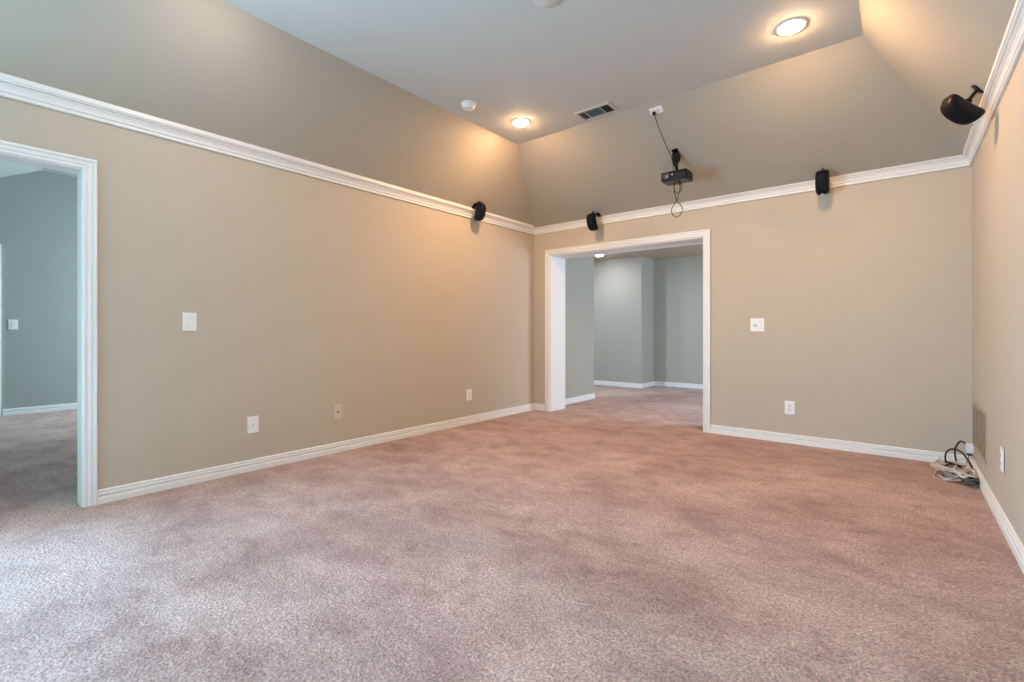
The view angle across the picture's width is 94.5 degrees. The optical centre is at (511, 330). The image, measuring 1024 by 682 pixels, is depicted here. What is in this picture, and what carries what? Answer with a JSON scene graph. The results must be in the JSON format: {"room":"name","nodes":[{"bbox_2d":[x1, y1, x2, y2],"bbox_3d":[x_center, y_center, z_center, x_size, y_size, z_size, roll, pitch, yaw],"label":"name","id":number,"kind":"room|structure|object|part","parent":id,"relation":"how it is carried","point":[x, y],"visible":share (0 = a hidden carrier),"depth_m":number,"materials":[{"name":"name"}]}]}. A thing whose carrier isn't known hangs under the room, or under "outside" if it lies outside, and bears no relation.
{"room":"empty media room","nodes":[
{"label":"empty media room","id":0,"kind":"room"},
{"bbox_2d":[0,171,76,415],"bbox_3d":[-5.771,-0.590,6.624,0.120,3.300,4.050,0,0,39],"label":"wall","id":1,"kind":"structure","parent":0,"point":[38,209],"depth_m":6.12,"materials":[{"name":"grey paint"}]},
{"bbox_2d":[0,244,0,415],"bbox_3d":[-6.618,-0.002,5.476,0.021,2.124,0.967,0,0,39],"label":"door","id":2,"kind":"structure","parent":1,"relation":"in","point":[0,244],"depth_m":5.84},
{"bbox_2d":[8,319,17,329],"bbox_3d":[-6.250,-0.074,5.934,0.010,0.125,0.084,0,0,39],"label":"light switch","id":3,"kind":"object","parent":1,"relation":"attached to","point":[12,324],"visible":1,"depth_m":5.93,"materials":[{"name":"white plastic"}]},
{"bbox_2d":[2,403,76,415],"bbox_3d":[-5.371,1.019,7.004,0.017,0.082,2.955,0,0,39],"label":"baseboard","id":4,"kind":"structure","parent":1,"relation":"attached to","point":[37,409],"depth_m":6.11,"materials":[{"name":"white wood"}]},
{"bbox_2d":[0,160,76,176],"bbox_3d":[-3.911,-1.771,5.103,4.684,0.838,4.050,0,0,39],"label":"ceiling","id":5,"kind":"structure","parent":0,"point":[7,168],"depth_m":5.79,"materials":[{"name":"grey paint"}]},
{"bbox_2d":[0,96,533,489],"bbox_3d":[-1.968,-0.590,3.678,0.120,3.300,7.003,0,0,39],"label":"wall","id":6,"kind":"structure","parent":0,"point":[309,296],"depth_m":3.69,"materials":[{"name":"beige paint"}]},
{"bbox_2d":[0,140,96,507],"bbox_3d":[-2.884,0.013,2.560,0.166,2.094,0.954,0,0,39],"label":"trim","id":7,"kind":"structure","parent":6,"relation":"attached to","point":[85,169],"depth_m":2.85,"materials":[{"name":"white wood"}]},
{"bbox_2d":[183,312,196,330],"bbox_3d":[-2.221,-0.060,3.264,0.010,0.125,0.083,0,0,39],"label":"light switch","id":8,"kind":"object","parent":6,"relation":"attached to","point":[189,319],"visible":1,"depth_m":3.26,"materials":[{"name":"white plastic"}]},
{"bbox_2d":[247,416,258,433],"bbox_3d":[-1.958,0.713,3.582,0.016,0.127,0.080,0,0,39],"label":"jack plate","id":9,"kind":"object","parent":6,"relation":"attached to","point":[253,421],"visible":1,"depth_m":3.58,"materials":[{"name":"white plastic"}]},
{"bbox_2d":[0,72,534,234],"bbox_3d":[-1.900,-1.331,3.622,0.055,0.109,7.003,0,0,39],"label":"trim","id":10,"kind":"structure","parent":6,"relation":"attached to","point":[12,87],"depth_m":3.34,"materials":[{"name":"white wood"}]},
{"bbox_2d":[472,201,485,221],"bbox_3d":[-0.371,-1.349,5.346,0.159,0.244,0.104,0,0,26],"label":"speaker","id":11,"kind":"object","parent":10,"relation":"attached to","point":[480,212],"visible":1,"depth_m":5.30},
{"bbox_2d":[97,403,533,504],"bbox_3d":[-1.113,1.017,4.614,0.017,0.086,4.471,0,0,39],"label":"baseboard","id":12,"kind":"structure","parent":6,"relation":"attached to","point":[115,493],"depth_m":3.71,"materials":[{"name":"white wood"}]},
{"bbox_2d":[334,404,341,418],"bbox_3d":[-1.514,0.708,4.125,0.016,0.127,0.080,0,0,39],"label":"jack plate","id":13,"kind":"object","parent":6,"relation":"attached to","point":[337,408],"visible":1,"depth_m":4.13,"materials":[{"name":"beige plastic"}]},
{"bbox_2d":[466,389,471,400],"bbox_3d":[-0.486,0.733,5.387,0.009,0.127,0.083,0,0,39],"label":"wall outlet","id":14,"kind":"object","parent":6,"relation":"attached to","point":[468,391],"visible":1,"depth_m":5.38,"materials":[{"name":"white plastic"}]},
{"bbox_2d":[0,0,1015,260],"bbox_3d":[0.141,-1.710,4.438,7.800,0.760,10.850,0,0,39],"label":"ceiling","id":15,"kind":"structure","parent":0,"point":[372,89],"depth_m":3.48,"materials":[{"name":"beige paint"}]},
{"bbox_2d":[461,100,475,110],"bbox_3d":[-0.381,-1.967,4.155,0.136,0.046,0.136,0,0,39],"label":"smoke detector","id":16,"kind":"object","parent":15,"relation":"attached to","point":[468,105],"visible":1,"depth_m":4.12,"materials":[{"name":"white plastic"}]},
{"bbox_2d":[511,118,530,126],"bbox_3d":[0.086,-1.978,4.528,0.192,0.022,0.192,0,0,39],"label":"recessed light","id":17,"kind":"object","parent":15,"relation":"in","point":[518,122],"visible":1,"depth_m":4.50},
{"bbox_2d":[534,0,560,7],"bbox_3d":[0.214,-1.982,2.829,0.174,0.016,0.174,0,0,39],"label":"smoke detector","id":18,"kind":"object","parent":15,"relation":"attached to","point":[542,3],"visible":1,"depth_m":2.87,"materials":[{"name":"grey paint"}]},
{"bbox_2d":[573,101,618,121],"bbox_3d":[0.764,-1.985,4.303,0.360,0.010,0.200,0,0,39],"label":"ceiling vent","id":19,"kind":"object","parent":15,"relation":"in","point":[605,108],"visible":1,"depth_m":4.30,"materials":[{"name":"metal"}]},
{"bbox_2d":[649,105,663,114],"bbox_3d":[1.273,-1.944,4.182,0.114,0.038,0.060,0,0,39],"label":"wall outlet","id":20,"kind":"object","parent":15,"relation":"attached to","point":[658,109],"visible":1,"depth_m":4.17,"materials":[{"name":"white plastic"}]},
{"bbox_2d":[652,111,682,216],"bbox_3d":[1.392,-1.494,4.335,0.404,0.880,0.118,0,0,-33],"label":"power cable","id":21,"kind":"object","parent":20,"relation":"hanging from","point":[654,112],"visible":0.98,"depth_m":4.41,"materials":[{"name":"black rubber"}]},
{"bbox_3d":[1.389,-1.709,4.347,0.030,0.445,0.404,0,0,44],"label":"cord","id":22,"kind":"part","parent":21,"relation":"part of","materials":[{"name":"black rubber"}]},
{"bbox_2d":[671,148,680,169],"bbox_3d":[1.563,-1.603,4.504,0.072,0.227,0.110,0,0,39],"label":"mount","id":23,"kind":"object","parent":15,"relation":"attached to","point":[676,156],"visible":0.83,"depth_m":4.48,"materials":[{"name":"black plastic"}]},
{"bbox_3d":[1.563,-1.684,4.511,0.056,0.064,0.099,0,0,39],"label":"ceiling plate","id":24,"kind":"part","parent":23,"relation":"part of","materials":[{"name":"black plastic"}]},
{"bbox_2d":[661,168,692,185],"bbox_3d":[1.551,-1.442,4.459,0.240,0.103,0.193,0,0,39],"label":"projector","id":25,"kind":"object","parent":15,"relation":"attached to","point":[684,175],"visible":0.97,"depth_m":4.41,"materials":[{"name":"black plastic"}]},
{"bbox_3d":[1.555,-1.399,4.464,0.200,0.005,0.140,0,0,39],"label":"underside panel","id":26,"kind":"part","parent":25,"relation":"part of","materials":[{"name":"plastic"}]},
{"bbox_2d":[774,17,807,35],"bbox_3d":[1.829,-1.978,3.103,0.192,0.022,0.192,0,0,39],"label":"recessed light","id":27,"kind":"object","parent":15,"relation":"in","point":[791,26],"visible":1,"depth_m":3.08,"materials":[{"name":"white glass"}]},
{"bbox_2d":[0,385,1023,681],"bbox_3d":[-0.519,1.100,4.816,10.900,0.080,11.600,0,0,39],"label":"floor","id":28,"kind":"structure","parent":0,"point":[610,536],"depth_m":2.10,"materials":[{"name":"carpet"}]},
{"bbox_2d":[933,463,961,480],"bbox_3d":[3.143,1.024,3.417,0.155,0.071,0.345,0,0,44],"label":"loose cable","id":29,"kind":"object","parent":28,"relation":"on","point":[943,463],"visible":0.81,"depth_m":3.38,"materials":[{"name":"beige plastic"}]},
{"bbox_2d":[944,461,965,468],"bbox_3d":[3.286,1.016,3.485,0.120,0.076,0.223,0,0,24],"label":"loose cable","id":30,"kind":"object","parent":28,"relation":"on","point":[950,463],"visible":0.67,"depth_m":3.48,"materials":[{"name":"black rubber"}]},
{"bbox_2d":[954,441,965,461],"bbox_3d":[3.392,0.949,3.592,0.137,0.215,0.056,0,0,-37],"label":"cable","id":31,"kind":"object","parent":30,"relation":"on","point":[957,444],"visible":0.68,"depth_m":3.60,"materials":[{"name":"rubber"}]},
{"bbox_2d":[939,465,973,481],"bbox_3d":[3.205,1.027,3.413,0.194,0.054,0.392,0,0,39],"label":"coiled cable","id":32,"kind":"object","parent":28,"relation":"on","point":[946,471],"visible":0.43,"depth_m":3.36,"materials":[{"name":"grey plastic"}]},
{"bbox_2d":[930,459,973,473],"bbox_3d":[3.228,1.004,3.475,0.236,0.055,0.326,0,0,39],"label":"coiled cable","id":33,"kind":"object","parent":32,"relation":"on","point":[940,467],"visible":0.8,"depth_m":3.46,"materials":[{"name":"beige plastic"}]},
{"bbox_2d":[944,448,973,473],"bbox_3d":[3.266,0.969,3.426,0.092,0.169,0.296,0,0,14],"label":"cable","id":34,"kind":"object","parent":32,"relation":"on","point":[946,452],"visible":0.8,"depth_m":3.52,"materials":[{"name":"rubber"}]},
{"bbox_2d":[953,465,977,478],"bbox_3d":[3.183,0.998,3.330,0.121,0.041,0.324,0,0,39],"label":"coiled cable","id":35,"kind":"object","parent":32,"relation":"on","point":[974,475],"visible":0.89,"depth_m":3.29,"materials":[{"name":"beige plastic"}]},
{"bbox_2d":[959,473,978,485],"bbox_3d":[3.134,1.024,3.249,0.097,0.058,0.202,0,0,39],"label":"coiled cable","id":36,"kind":"object","parent":28,"relation":"on","point":[971,482],"visible":0.81,"depth_m":3.20,"materials":[{"name":"black plastic"}]},
{"bbox_2d":[565,256,593,398],"bbox_3d":[0.079,-0.150,7.671,2.210,2.420,1.083,0,0,39],"label":"wall","id":37,"kind":"structure","parent":0,"point":[579,272],"depth_m":7.06,"materials":[{"name":"grey paint"}]},
{"bbox_2d":[565,393,594,404],"bbox_3d":[0.946,1.019,6.973,0.017,0.082,1.100,0,0,39],"label":"baseboard","id":38,"kind":"structure","parent":37,"relation":"attached to","point":[588,396],"depth_m":7.03,"materials":[{"name":"white wood"}]},
{"bbox_2d":[594,256,653,383],"bbox_3d":[1.416,-0.150,9.832,2.945,2.420,0.585,0,0,39],"label":"wall","id":39,"kind":"structure","parent":0,"point":[623,287],"depth_m":8.94,"materials":[{"name":"grey paint"}]},
{"bbox_2d":[594,380,641,387],"bbox_3d":[1.278,1.019,9.555,2.842,0.082,0.017,0,0,39],"label":"baseboard","id":40,"kind":"structure","parent":39,"relation":"attached to","point":[607,383],"depth_m":8.95,"materials":[{"name":"white wood"}]},
{"bbox_2d":[642,381,654,387],"bbox_3d":[2.562,1.019,8.894,0.017,0.082,0.617,0,0,39],"label":"baseboard","id":41,"kind":"structure","parent":39,"relation":"attached to","point":[649,384],"depth_m":8.90,"materials":[{"name":"white wood"}]},
{"bbox_2d":[654,255,702,383],"bbox_3d":[3.526,-0.150,8.578,7.800,2.420,0.115,0,0,39],"label":"wall","id":42,"kind":"structure","parent":0,"point":[678,282],"depth_m":8.84,"materials":[{"name":"grey paint"}]},
{"bbox_2d":[655,381,702,388],"bbox_3d":[4.392,1.019,7.785,4.255,0.082,0.017,0,0,39],"label":"baseboard","id":43,"kind":"structure","parent":42,"relation":"attached to","point":[657,383],"depth_m":8.81,"materials":[{"name":"white wood"}]},
{"bbox_2d":[534,166,971,454],"bbox_3d":[2.041,-0.490,5.146,4.467,3.100,0.344,0,0,39],"label":"wall","id":44,"kind":"structure","parent":0,"point":[862,292],"depth_m":4.21,"materials":[{"name":"beige paint"}]},
{"bbox_2d":[534,403,544,410],"bbox_3d":[0.359,1.017,6.287,0.178,0.086,0.017,0,0,39],"label":"baseboard","id":45,"kind":"structure","parent":44,"relation":"attached to","point":[541,407],"depth_m":6.27,"materials":[{"name":"white wood"}]},
{"bbox_2d":[586,211,600,230],"bbox_3d":[0.971,-1.289,5.607,0.202,0.245,0.104,0,0,-35],"label":"speaker","id":46,"kind":"object","parent":44,"relation":"attached to","point":[591,221],"visible":1,"depth_m":5.55},
{"bbox_2d":[545,229,710,432],"bbox_3d":[1.359,0.004,5.702,2.089,2.112,0.386,0,0,39],"label":"trim","id":47,"kind":"structure","parent":44,"relation":"attached to","point":[554,258],"depth_m":6.06,"materials":[{"name":"white wood"}]},
{"bbox_2d":[534,155,968,234],"bbox_3d":[1.914,-1.320,4.991,4.227,0.087,0.055,0,0,39],"label":"trim","id":48,"kind":"structure","parent":44,"relation":"attached to","point":[958,161],"depth_m":4.50,"materials":[{"name":"white wood"}]},
{"bbox_2d":[750,318,763,330],"bbox_3d":[2.392,-0.054,4.620,0.124,0.128,0.024,0,0,39],"label":"dimmer switch","id":49,"kind":"object","parent":44,"relation":"attached to","point":[756,324],"visible":1,"depth_m":4.62,"materials":[{"name":"white plastic"}]},
{"bbox_2d":[785,401,794,414],"bbox_3d":[2.610,0.727,4.451,0.083,0.127,0.009,0,0,39],"label":"wall outlet","id":50,"kind":"object","parent":44,"relation":"attached to","point":[789,405],"visible":1,"depth_m":4.45,"materials":[{"name":"white plastic"}]},
{"bbox_2d":[815,168,829,194],"bbox_3d":[2.730,-1.304,4.165,0.108,0.244,0.192,0,0,33],"label":"speaker","id":51,"kind":"object","parent":44,"relation":"attached to","point":[822,178],"visible":1,"depth_m":4.10},
{"bbox_2d":[710,424,969,466],"bbox_3d":[2.807,1.017,4.285,1.951,0.086,0.017,0,0,39],"label":"baseboard","id":52,"kind":"structure","parent":44,"relation":"attached to","point":[891,451],"depth_m":4.20,"materials":[{"name":"white wood"}]},
{"bbox_2d":[965,442,973,455],"bbox_3d":[3.480,0.905,3.600,0.042,0.092,0.064,0,0,39],"label":"power adapter","id":53,"kind":"object","parent":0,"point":[969,448],"visible":0.97,"depth_m":3.58,"materials":[{"name":"white plastic"}]},
{"bbox_2d":[972,49,1023,544],"bbox_3d":[1.360,-0.490,0.879,0.120,3.100,7.123,0,0,39],"label":"wall","id":54,"kind":"structure","parent":0,"point":[998,164],"depth_m":2.58,"materials":[{"name":"beige paint"}]},
{"bbox_2d":[940,85,985,125],"bbox_3d":[2.663,-1.325,2.800,0.204,0.235,0.105,0,0,3],"label":"speaker","id":55,"kind":"object","parent":54,"relation":"attached to","point":[959,110],"visible":1,"depth_m":2.77},
{"bbox_3d":[2.709,-1.383,2.784,0.024,0.075,0.044,32,2,4],"label":"bracket arm","id":56,"kind":"part","parent":55,"relation":"part of","materials":[{"name":"black plastic"}]},
{"bbox_3d":[2.724,-1.411,2.771,0.068,0.032,0.043,32,2,4],"label":"mounting plate","id":57,"kind":"part","parent":55,"relation":"part of","materials":[{"name":"black plastic"}]},
{"bbox_2d":[973,400,986,464],"bbox_3d":[3.262,0.695,3.307,0.009,0.335,0.690,0,0,39],"label":"air vent","id":58,"kind":"object","parent":54,"relation":"in","point":[979,414],"visible":1,"depth_m":3.25,"materials":[{"name":"beige metal"}]},
{"bbox_2d":[963,0,1023,165],"bbox_3d":[1.330,-1.331,0.981,0.055,0.109,7.003,0,0,39],"label":"trim","id":59,"kind":"structure","parent":54,"relation":"attached to","point":[1011,48],"depth_m":2.47,"materials":[{"name":"white wood"}]},
{"bbox_2d":[969,456,1023,573],"bbox_3d":[1.345,1.017,0.969,0.017,0.086,7.003,0,0,39],"label":"baseboard","id":60,"kind":"structure","parent":54,"relation":"attached to","point":[1007,529],"depth_m":2.52,"materials":[{"name":"white wood"}]},
{"bbox_2d":[1000,446,1003,472],"bbox_3d":[2.648,0.698,2.562,0.009,0.127,0.083,0,0,39],"label":"wall outlet","id":61,"kind":"object","parent":54,"relation":"attached to","point":[1001,448],"visible":1,"depth_m":2.54,"materials":[{"name":"white plastic"}]}
]}

